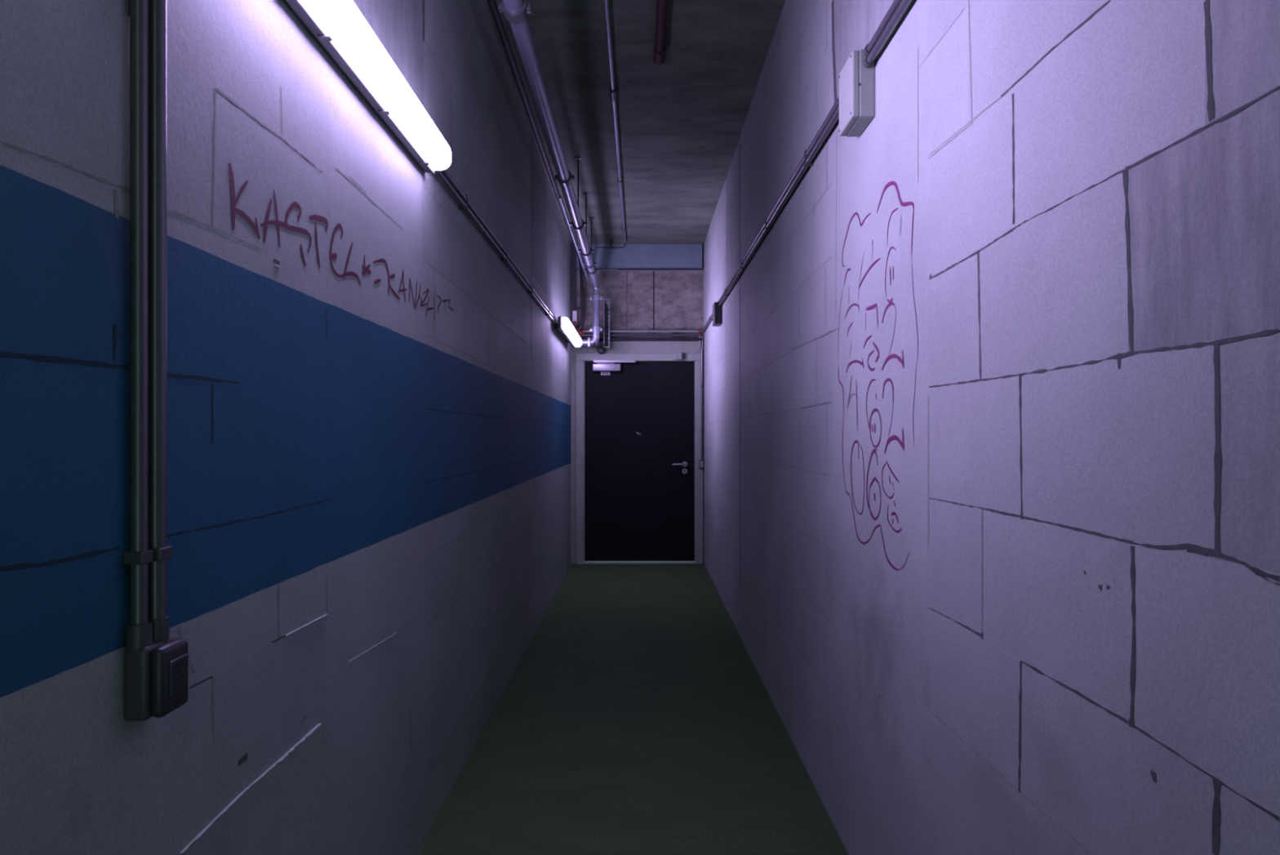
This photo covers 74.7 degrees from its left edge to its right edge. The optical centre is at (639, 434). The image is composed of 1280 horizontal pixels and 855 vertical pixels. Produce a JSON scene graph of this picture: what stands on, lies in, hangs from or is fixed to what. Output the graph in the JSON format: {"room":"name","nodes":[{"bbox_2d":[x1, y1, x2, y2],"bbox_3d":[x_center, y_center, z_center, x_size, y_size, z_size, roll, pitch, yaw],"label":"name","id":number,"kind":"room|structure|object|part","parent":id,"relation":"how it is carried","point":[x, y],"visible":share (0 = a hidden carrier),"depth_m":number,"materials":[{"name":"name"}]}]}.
{"room":"basement corridor","nodes":[
{"label":"basement corridor","id":0,"kind":"room"},
{"bbox_2d":[0,0,571,854],"bbox_3d":[-0.781,-0.352,3.825,0.158,3.364,10.250,0,0,0],"label":"wall","id":1,"kind":"structure","parent":0,"point":[369,497],"depth_m":1.64,"materials":[{"name":"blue paint"}]},
{"bbox_2d":[123,0,153,624],"bbox_3d":[-0.697,-0.825,1.166,0.027,2.250,0.028,0,0,0],"label":"conduit","id":2,"kind":"object","parent":1,"relation":"attached to","point":[139,556],"visible":0.94,"depth_m":1.16,"materials":[{"name":"grey plastic"}]},
{"bbox_2d":[124,615,188,719],"bbox_3d":[-0.681,0.328,1.187,0.063,0.132,0.074,0,0,0],"label":"wall socket","id":3,"kind":"object","parent":1,"relation":"attached to","point":[156,664],"visible":0.96,"depth_m":1.16,"materials":[{"name":"grey plastic"}]},
{"bbox_2d":[148,0,173,619],"bbox_3d":[-0.693,-0.825,1.200,0.034,2.250,0.033,0,0,0],"label":"conduit","id":4,"kind":"object","parent":1,"relation":"attached to","point":[157,9],"visible":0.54,"depth_m":1.19,"materials":[{"name":"grey plastic"}]},
{"bbox_2d":[228,163,453,323],"bbox_3d":[-0.709,-0.431,2.317,0.001,0.153,1.745,0,0,0],"label":"graffiti","id":5,"kind":"object","parent":1,"relation":"attached to","point":[276,222],"depth_m":1.77,"materials":[{"name":"red paint"}]},
{"bbox_2d":[284,0,451,173],"bbox_3d":[-0.662,-0.905,2.029,0.100,0.108,1.518,0,0,0],"label":"tube light","id":6,"kind":"object","parent":1,"relation":"attached to","point":[340,27],"visible":1,"depth_m":2.03,"materials":[{"name":"white plastic"}]},
{"bbox_2d":[434,170,555,321],"bbox_3d":[-0.694,-0.903,4.742,0.032,0.034,3.915,0,0,0],"label":"conduit","id":7,"kind":"object","parent":1,"relation":"attached to","point":[462,205],"visible":0.94,"depth_m":3.69,"materials":[{"name":"grey plastic"}]},
{"bbox_2d":[440,168,555,318],"bbox_3d":[-0.694,-0.933,4.745,0.032,0.034,3.910,0,0,0],"label":"conduit","id":8,"kind":"object","parent":1,"relation":"attached to","point":[464,197],"visible":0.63,"depth_m":3.78,"materials":[{"name":"grey plastic"}]},
{"bbox_2d":[486,0,584,331],"bbox_3d":[-0.619,-1.421,5.698,0.112,0.752,5.596,0,0,0],"label":"pipe","id":9,"kind":"object","parent":1,"relation":"attached to","point":[492,4],"visible":0.8,"depth_m":4.59,"materials":[{"name":"grey metal"}]},
{"bbox_2d":[554,315,582,347],"bbox_3d":[-0.638,-0.900,7.494,0.143,0.108,1.548,0,0,0],"label":"tube light","id":10,"kind":"object","parent":1,"relation":"attached to","point":[564,325],"visible":1,"depth_m":7.05,"materials":[{"name":"white plastic"}]},
{"bbox_2d":[561,316,582,346],"bbox_3d":[-0.598,-0.900,7.480,0.062,0.092,1.508,0,0,0],"label":"diffuser","id":11,"kind":"object","parent":10,"relation":"attached to","point":[568,331],"depth_m":7.20,"materials":[{"name":"white plastic"}]},
{"bbox_2d":[570,242,576,328],"bbox_3d":[-0.679,-1.470,8.580,0.062,0.980,0.060,0,0,0],"label":"duct","id":12,"kind":"object","parent":1,"relation":"attached to","point":[573,255],"visible":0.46,"depth_m":8.55,"materials":[{"name":"grey plastic"}]},
{"bbox_2d":[572,311,577,322],"bbox_3d":[-0.665,-1.200,8.543,0.042,0.120,0.015,0,0,0],"label":"tag","id":13,"kind":"object","parent":12,"relation":"attached to","point":[574,313],"visible":1,"depth_m":8.54,"materials":[{"name":"white plastic"}]},
{"bbox_2d":[570,320,586,334],"bbox_3d":[-0.628,-1.083,8.525,0.165,0.143,0.028,0,0,0],"label":"cable","id":14,"kind":"object","parent":1,"relation":"attached to","point":[574,322],"visible":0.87,"depth_m":8.52,"materials":[{"name":"plastic"}]},
{"bbox_2d":[415,563,848,854],"bbox_3d":[-0.025,1.390,3.850,1.670,0.120,10.300,0,0,0],"label":"floor","id":15,"kind":"structure","parent":0,"point":[636,717],"depth_m":3.60,"materials":[{"name":"green concrete"}]},
{"bbox_2d":[483,0,785,245],"bbox_3d":[-0.025,-2.045,3.850,1.670,0.150,10.300,0,0,0],"label":"ceiling","id":16,"kind":"structure","parent":0,"point":[681,120],"depth_m":4.92,"materials":[{"name":"concrete"}]},
{"bbox_2d":[568,156,586,230],"bbox_3d":[-0.440,-1.714,5.970,0.128,0.513,0.040,0,0,0],"label":"hanger","id":17,"kind":"object","parent":16,"relation":"hanging from","point":[575,157],"visible":0.85,"depth_m":5.97,"materials":[{"name":"grey metal"}]},
{"bbox_2d":[497,0,603,347],"bbox_3d":[-0.505,-1.206,3.632,0.270,0.673,9.665,0,0,0],"label":"pipe","id":18,"kind":"object","parent":17,"relation":"hanging from","point":[516,12],"visible":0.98,"depth_m":3.98,"materials":[{"name":"grey metal"}]},
{"bbox_2d":[558,195,590,284],"bbox_3d":[-0.515,-1.530,6.960,0.022,0.021,3.120,0,0,0],"label":"conduit","id":19,"kind":"object","parent":18,"relation":"attached to","point":[560,197],"visible":0.96,"depth_m":6.38,"materials":[{"name":"grey metal"}]},
{"bbox_3d":[-0.440,-1.756,5.970,0.009,0.421,0.009,0,0,-22],"label":"threaded rod","id":20,"kind":"part","parent":17,"relation":"part of","materials":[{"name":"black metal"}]},
{"bbox_2d":[577,192,594,256],"bbox_3d":[-0.440,-1.714,6.850,0.128,0.513,0.040,0,0,0],"label":"hanger","id":21,"kind":"object","parent":16,"relation":"hanging from","point":[584,193],"visible":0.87,"depth_m":6.85,"materials":[{"name":"grey metal"}]},
{"bbox_3d":[-0.440,-1.756,6.850,0.009,0.421,0.009,0,0,22],"label":"threaded rod","id":22,"kind":"part","parent":21,"relation":"part of","materials":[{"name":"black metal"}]},
{"bbox_2d":[584,217,598,274],"bbox_3d":[-0.440,-1.714,7.620,0.128,0.513,0.040,0,0,0],"label":"hanger","id":23,"kind":"object","parent":16,"relation":"hanging from","point":[591,218],"visible":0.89,"depth_m":7.62,"materials":[{"name":"grey metal"}]},
{"bbox_3d":[-0.440,-1.756,7.620,0.009,0.421,0.009,0,0,22],"label":"threaded rod","id":24,"kind":"part","parent":23,"relation":"part of","materials":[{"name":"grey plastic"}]},
{"bbox_2d":[596,240,625,248],"bbox_3d":[-0.293,-1.927,8.483,0.294,0.085,0.052,0,0,0],"label":"rod","id":25,"kind":"object","parent":16,"relation":"attached to","point":[611,241],"visible":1,"depth_m":8.50,"materials":[{"name":"grey metal"}]},
{"bbox_2d":[603,0,626,243],"bbox_3d":[-0.152,-1.944,3.625,0.042,0.051,9.650,0,0,0],"label":"conduit","id":26,"kind":"object","parent":16,"relation":"attached to","point":[613,91],"visible":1,"depth_m":4.78,"materials":[{"name":"grey plastic"}]},
{"bbox_2d":[653,0,667,65],"bbox_3d":[0.100,-1.942,2.370,0.060,0.063,3.940,0,0,0],"label":"pipe","id":27,"kind":"object","parent":16,"relation":"attached to","point":[660,49],"visible":1,"depth_m":4.01,"materials":[{"name":"metal"}]},
{"bbox_2d":[571,341,703,563],"bbox_3d":[-0.025,0.184,8.800,1.370,2.293,0.300,0,0,0],"label":"wall","id":28,"kind":"structure","parent":0,"point":[615,347],"depth_m":8.65,"materials":[{"name":"grey paint"}]},
{"bbox_2d":[596,346,605,354],"bbox_3d":[-0.398,-0.868,8.609,0.084,0.084,0.082,0,0,0],"label":"bell","id":29,"kind":"object","parent":28,"relation":"attached to","point":[601,350],"visible":0.86,"depth_m":8.57,"materials":[{"name":"black metal"}]},
{"bbox_2d":[576,353,702,564],"bbox_3d":[-0.004,0.248,8.677,1.309,2.164,0.186,0,0,0],"label":"door","id":30,"kind":"structure","parent":28,"relation":"in","point":[639,477],"depth_m":8.66,"materials":[{"name":"paint"}]},
{"bbox_3d":[-0.357,-0.631,8.659,0.094,0.031,0.008,0,0,0],"label":"rating plate","id":31,"kind":"part","parent":30,"relation":"part of","materials":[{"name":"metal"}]},
{"bbox_3d":[-0.261,-0.753,8.615,0.432,0.029,0.030,0,0,0],"label":"slide rail","id":32,"kind":"part","parent":30,"relation":"part of","materials":[{"name":"metal"}]},
{"bbox_3d":[0.401,0.306,8.620,0.141,0.024,0.070,0,0,0],"label":"lever handle","id":33,"kind":"part","parent":30,"relation":"part of","materials":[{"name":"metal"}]},
{"bbox_2d":[674,352,684,359],"bbox_3d":[0.408,-0.804,8.623,0.106,0.073,0.055,0,0,0],"label":"sensor","id":34,"kind":"object","parent":30,"relation":"attached to","point":[677,356],"visible":1,"depth_m":8.59,"materials":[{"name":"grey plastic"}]},
{"bbox_2d":[698,336,702,347],"bbox_3d":[0.626,-0.958,8.633,0.043,0.125,0.035,0,0,0],"label":"bracket","id":35,"kind":"object","parent":28,"relation":"attached to","point":[700,341],"visible":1,"depth_m":8.62,"materials":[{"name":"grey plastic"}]},
{"bbox_2d":[698,459,704,468],"bbox_3d":[0.634,0.305,8.614,0.052,0.094,0.028,0,0,0],"label":"light switch","id":36,"kind":"object","parent":28,"relation":"attached to","point":[701,462],"visible":1,"depth_m":8.61,"materials":[{"name":"grey plastic"}]},
{"bbox_2d":[700,348,704,459],"bbox_3d":[0.642,-0.312,8.630,0.035,1.135,0.032,0,0,0],"label":"conduit","id":37,"kind":"object","parent":28,"relation":"attached to","point":[702,385],"visible":1,"depth_m":8.62,"materials":[{"name":"grey plastic"}]},
{"bbox_2d":[702,468,703,561],"bbox_3d":[0.648,0.830,8.638,0.016,0.960,0.016,0,0,0],"label":"cable","id":38,"kind":"object","parent":28,"relation":"attached to","point":[703,468],"visible":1,"depth_m":8.63,"materials":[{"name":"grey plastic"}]},
{"bbox_2d":[575,245,702,341],"bbox_3d":[-0.025,-1.441,8.883,1.370,1.057,0.234,0,0,0],"label":"wall","id":39,"kind":"structure","parent":0,"point":[639,300],"depth_m":8.77,"materials":[{"name":"concrete"}]},
{"bbox_2d":[602,297,609,347],"bbox_3d":[-0.345,-1.136,8.654,0.076,0.502,0.232,0,0,0],"label":"channel","id":40,"kind":"object","parent":39,"relation":"attached to","point":[606,311],"visible":1,"depth_m":8.56,"materials":[{"name":"grey metal"}]},
{"bbox_2d":[576,328,702,333],"bbox_3d":[-0.009,-1.061,8.688,1.293,0.039,0.174,0,0,0],"label":"horizontal pipe","id":41,"kind":"object","parent":39,"relation":"attached to","point":[644,331],"visible":0.79,"depth_m":8.61,"materials":[{"name":"metal"}]},
{"bbox_2d":[576,244,702,271],"bbox_3d":[-0.025,-1.835,8.713,1.340,0.270,0.114,0,0,0],"label":"ceiling beam","id":42,"kind":"structure","parent":39,"relation":"attached to","point":[633,257],"depth_m":8.67,"materials":[{"name":"blue paint"}]},
{"bbox_2d":[581,337,702,341],"bbox_3d":[0.019,-0.980,8.690,1.238,0.038,0.171,0,0,0],"label":"horizontal pipe","id":43,"kind":"object","parent":39,"relation":"attached to","point":[673,339],"visible":0.83,"depth_m":8.61,"materials":[{"name":"grey plastic"}]},
{"bbox_2d":[581,333,702,337],"bbox_3d":[0.019,-1.021,8.691,1.238,0.034,0.169,0,0,0],"label":"horizontal pipe","id":44,"kind":"object","parent":39,"relation":"attached to","point":[583,335],"visible":0.8,"depth_m":8.61,"materials":[{"name":"grey plastic"}]},
{"bbox_2d":[702,0,1279,854],"bbox_3d":[0.735,-0.320,3.825,0.151,3.301,10.250,0,0,0],"label":"wall","id":45,"kind":"structure","parent":0,"point":[1074,646],"depth_m":1.49,"materials":[{"name":"white paint"}]},
{"bbox_2d":[701,313,712,333],"bbox_3d":[0.643,-1.052,7.755,0.034,0.030,1.710,0,0,0],"label":"conduit","id":46,"kind":"object","parent":45,"relation":"attached to","point":[710,318],"visible":0.62,"depth_m":7.88,"materials":[{"name":"grey plastic"}]},
{"bbox_2d":[712,299,722,326],"bbox_3d":[0.627,-0.986,6.804,0.066,0.193,0.192,0,0,0],"label":"junction box","id":47,"kind":"object","parent":45,"relation":"attached to","point":[717,308],"visible":0.88,"depth_m":6.73,"materials":[{"name":"grey plastic"}]},
{"bbox_3d":[0.607,-0.977,6.815,0.021,0.174,0.168,0,0,0],"label":"lid","id":48,"kind":"part","parent":47,"relation":"part of","materials":[{"name":"grey plastic"}]},
{"bbox_2d":[718,104,839,305],"bbox_3d":[0.643,-1.040,4.625,0.033,0.028,4.210,0,0,0],"label":"conduit","id":49,"kind":"object","parent":45,"relation":"attached to","point":[808,161],"visible":0.99,"depth_m":3.53,"materials":[{"name":"grey plastic"}]},
{"bbox_2d":[718,96,839,302],"bbox_3d":[0.643,-1.068,4.625,0.033,0.028,4.210,0,0,0],"label":"conduit","id":50,"kind":"object","parent":45,"relation":"attached to","point":[834,107],"visible":0.5,"depth_m":3.50,"materials":[{"name":"grey plastic"}]},
{"bbox_2d":[838,44,875,136],"bbox_3d":[0.627,-0.991,2.426,0.066,0.195,0.187,0,0,0],"label":"junction box","id":51,"kind":"object","parent":45,"relation":"attached to","point":[856,77],"visible":0.87,"depth_m":2.36,"materials":[{"name":"grey plastic"}]},
{"bbox_3d":[0.607,-0.988,2.438,0.021,0.187,0.163,0,0,0],"label":"lid","id":52,"kind":"part","parent":51,"relation":"part of","materials":[{"name":"grey plastic"}]},
{"bbox_2d":[837,181,917,570],"bbox_3d":[0.659,-0.166,2.392,0.001,1.028,0.808,0,0,0],"label":"doodle","id":53,"kind":"object","parent":45,"relation":"attached to","point":[905,203],"visible":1,"depth_m":2.31,"materials":[{"name":"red paint"}]},
{"bbox_2d":[866,0,902,51],"bbox_3d":[0.644,-1.074,0.880,0.032,0.026,2.960,0,0,0],"label":"conduit","id":54,"kind":"object","parent":45,"relation":"attached to","point":[895,3],"visible":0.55,"depth_m":2.19,"materials":[{"name":"grey plastic"}]},
{"bbox_2d":[866,0,911,62],"bbox_3d":[0.644,-1.042,0.880,0.032,0.026,2.960,0,0,0],"label":"conduit","id":55,"kind":"object","parent":45,"relation":"attached to","point":[904,4],"visible":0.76,"depth_m":2.15,"materials":[{"name":"grey plastic"}]}
]}

